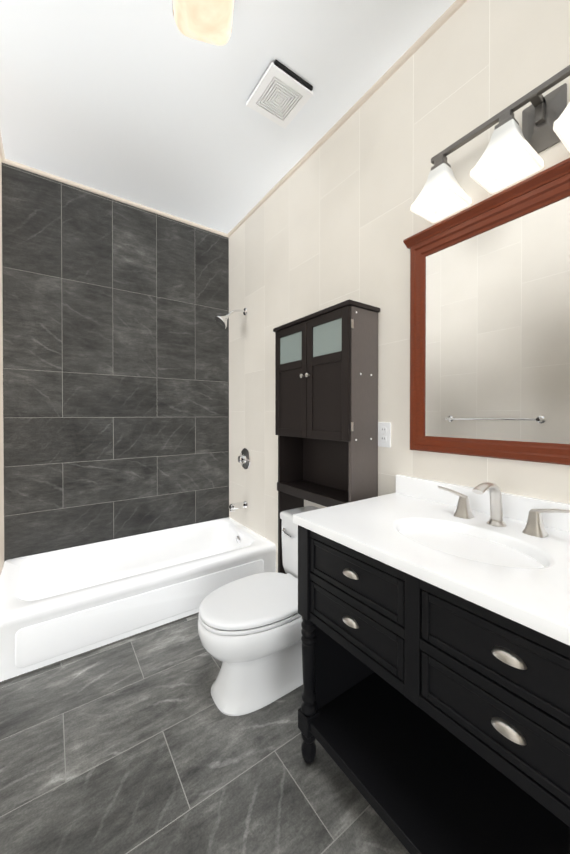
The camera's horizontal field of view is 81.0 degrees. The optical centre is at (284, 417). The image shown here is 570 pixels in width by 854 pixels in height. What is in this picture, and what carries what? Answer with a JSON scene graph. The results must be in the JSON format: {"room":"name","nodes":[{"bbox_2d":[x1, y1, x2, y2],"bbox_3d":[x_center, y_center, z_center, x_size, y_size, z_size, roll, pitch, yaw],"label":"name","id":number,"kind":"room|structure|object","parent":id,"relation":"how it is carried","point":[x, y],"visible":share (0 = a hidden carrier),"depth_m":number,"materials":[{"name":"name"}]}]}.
{"room":"bathroom","nodes":[
{"label":"bathroom","id":0,"kind":"room"},
{"bbox_2d":[0,157,3,574],"bbox_3d":[-1.612,-0.203,1.771,0.120,2.762,0.860,0,1,-35],"label":"wall","id":1,"kind":"structure","parent":0,"point":[1,461],"depth_m":2.00,"materials":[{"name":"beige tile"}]},
{"bbox_2d":[0,132,6,162],"bbox_3d":[-0.738,-1.565,0.638,0.020,0.019,3.460,0,1,-35],"label":"crown molding","id":2,"kind":"structure","parent":1,"relation":"attached to","point":[2,155],"depth_m":1.98,"materials":[{"name":"beige paint"}]},
{"bbox_2d":[1,162,228,561],"bbox_3d":[-1.152,-0.209,2.546,1.524,2.762,0.120,0,1,-35],"label":"wall","id":3,"kind":"structure","parent":0,"point":[93,283],"depth_m":2.38,"materials":[{"name":"tile"}]},
{"bbox_2d":[5,159,226,236],"bbox_3d":[-1.109,-1.580,2.479,1.470,0.019,0.020,0,1,-35],"label":"crown molding","id":4,"kind":"structure","parent":3,"relation":"attached to","point":[9,162],"depth_m":2.37,"materials":[{"name":"beige paint"}]},
{"bbox_2d":[0,614,409,853],"bbox_3d":[-0.123,1.244,1.093,1.764,0.120,3.700,0,1,-35],"label":"floor","id":5,"kind":"structure","parent":0,"point":[141,744],"depth_m":1.12,"materials":[{"name":"tile"}]},
{"bbox_2d":[0,517,275,683],"bbox_3d":[-0.897,1.029,2.194,1.518,0.292,0.759,0,1,-35],"label":"bathtub","id":6,"kind":"object","parent":5,"relation":"on","point":[59,606],"visible":0.9,"depth_m":1.92,"materials":[{"name":"ceramic"}]},
{"bbox_2d":[198,506,319,715],"bbox_3d":[-0.036,0.842,1.550,0.739,0.676,0.398,0,1,-35],"label":"toilet","id":7,"kind":"object","parent":5,"relation":"on","point":[249,631],"visible":0.67,"depth_m":1.38,"materials":[{"name":"ceramic"}]},
{"bbox_2d":[273,299,379,573],"bbox_3d":[0.183,0.328,1.774,0.226,1.700,0.614,0,1,-35],"label":"tall cabinet","id":8,"kind":"object","parent":5,"relation":"on","point":[326,395],"visible":0.83,"depth_m":1.65,"materials":[{"name":"brown laminate"}]},
{"bbox_2d":[293,475,569,853],"bbox_3d":[0.533,0.692,0.961,0.591,0.985,0.919,0,1,-35],"label":"bathroom vanity","id":9,"kind":"object","parent":5,"relation":"on","point":[434,713],"visible":1,"depth_m":0.87,"materials":[{"name":"black paint"}]},
{"bbox_2d":[0,0,455,233],"bbox_3d":[-0.123,-1.638,1.069,1.764,0.120,3.700,0,1,-35],"label":"ceiling","id":10,"kind":"structure","parent":0,"point":[142,102],"depth_m":1.60,"materials":[{"name":"white paint"}]},
{"bbox_2d":[172,0,233,45],"bbox_3d":[-0.282,-1.479,1.155,0.216,0.197,0.216,0,0,-15],"label":"ceiling light","id":11,"kind":"object","parent":10,"relation":"hanging from","point":[208,21],"visible":1,"depth_m":1.16,"materials":[{"name":"beige glass"}]},
{"bbox_2d":[246,59,312,128],"bbox_3d":[-0.025,-1.570,1.632,0.236,0.024,0.248,0,1,-35],"label":"ceiling vent","id":12,"kind":"object","parent":10,"relation":"in","point":[281,95],"visible":1,"depth_m":1.61,"materials":[{"name":"white plastic"}]},
{"bbox_2d":[229,0,569,572],"bbox_3d":[0.550,-0.201,1.554,0.120,2.762,3.700,0,1,-35],"label":"wall","id":13,"kind":"structure","parent":0,"point":[333,219],"depth_m":1.55,"materials":[{"name":"beige tile"}]},
{"bbox_2d":[214,308,250,511],"bbox_3d":[-0.423,-0.072,2.607,0.258,1.614,0.170,0,1,-35],"label":"shower fixture","id":14,"kind":"object","parent":13,"relation":"attached to","point":[244,458],"depth_m":2.63,"materials":[{"name":"silver metal"}]},
{"bbox_2d":[227,0,466,237],"bbox_3d":[0.492,-1.572,1.502,0.020,0.019,3.460,0,1,-35],"label":"crown molding","id":15,"kind":"structure","parent":13,"relation":"attached to","point":[449,12],"depth_m":1.62,"materials":[{"name":"beige paint"}]},
{"bbox_2d":[378,422,390,447],"bbox_3d":[0.464,0.080,1.563,0.009,0.116,0.072,0,1,-35],"label":"electrical outlet plate","id":16,"kind":"object","parent":13,"relation":"attached to","point":[384,434],"visible":1,"depth_m":1.56,"materials":[{"name":"white plastic"}]},
{"bbox_2d":[403,158,569,464],"bbox_3d":[0.753,-0.307,1.113,0.048,0.895,0.799,0,1,-35],"label":"mirror","id":17,"kind":"object","parent":13,"relation":"attached to","point":[489,327],"visible":1,"depth_m":1.16,"materials":[{"name":"brown wood"}]},
{"bbox_2d":[411,65,569,222],"bbox_3d":[0.711,-0.897,1.068,0.164,0.227,0.597,0,1,-35],"label":"sconce","id":18,"kind":"object","parent":13,"relation":"attached to","point":[510,156],"visible":1,"depth_m":1.06,"materials":[{"name":"white glass"}]}
]}

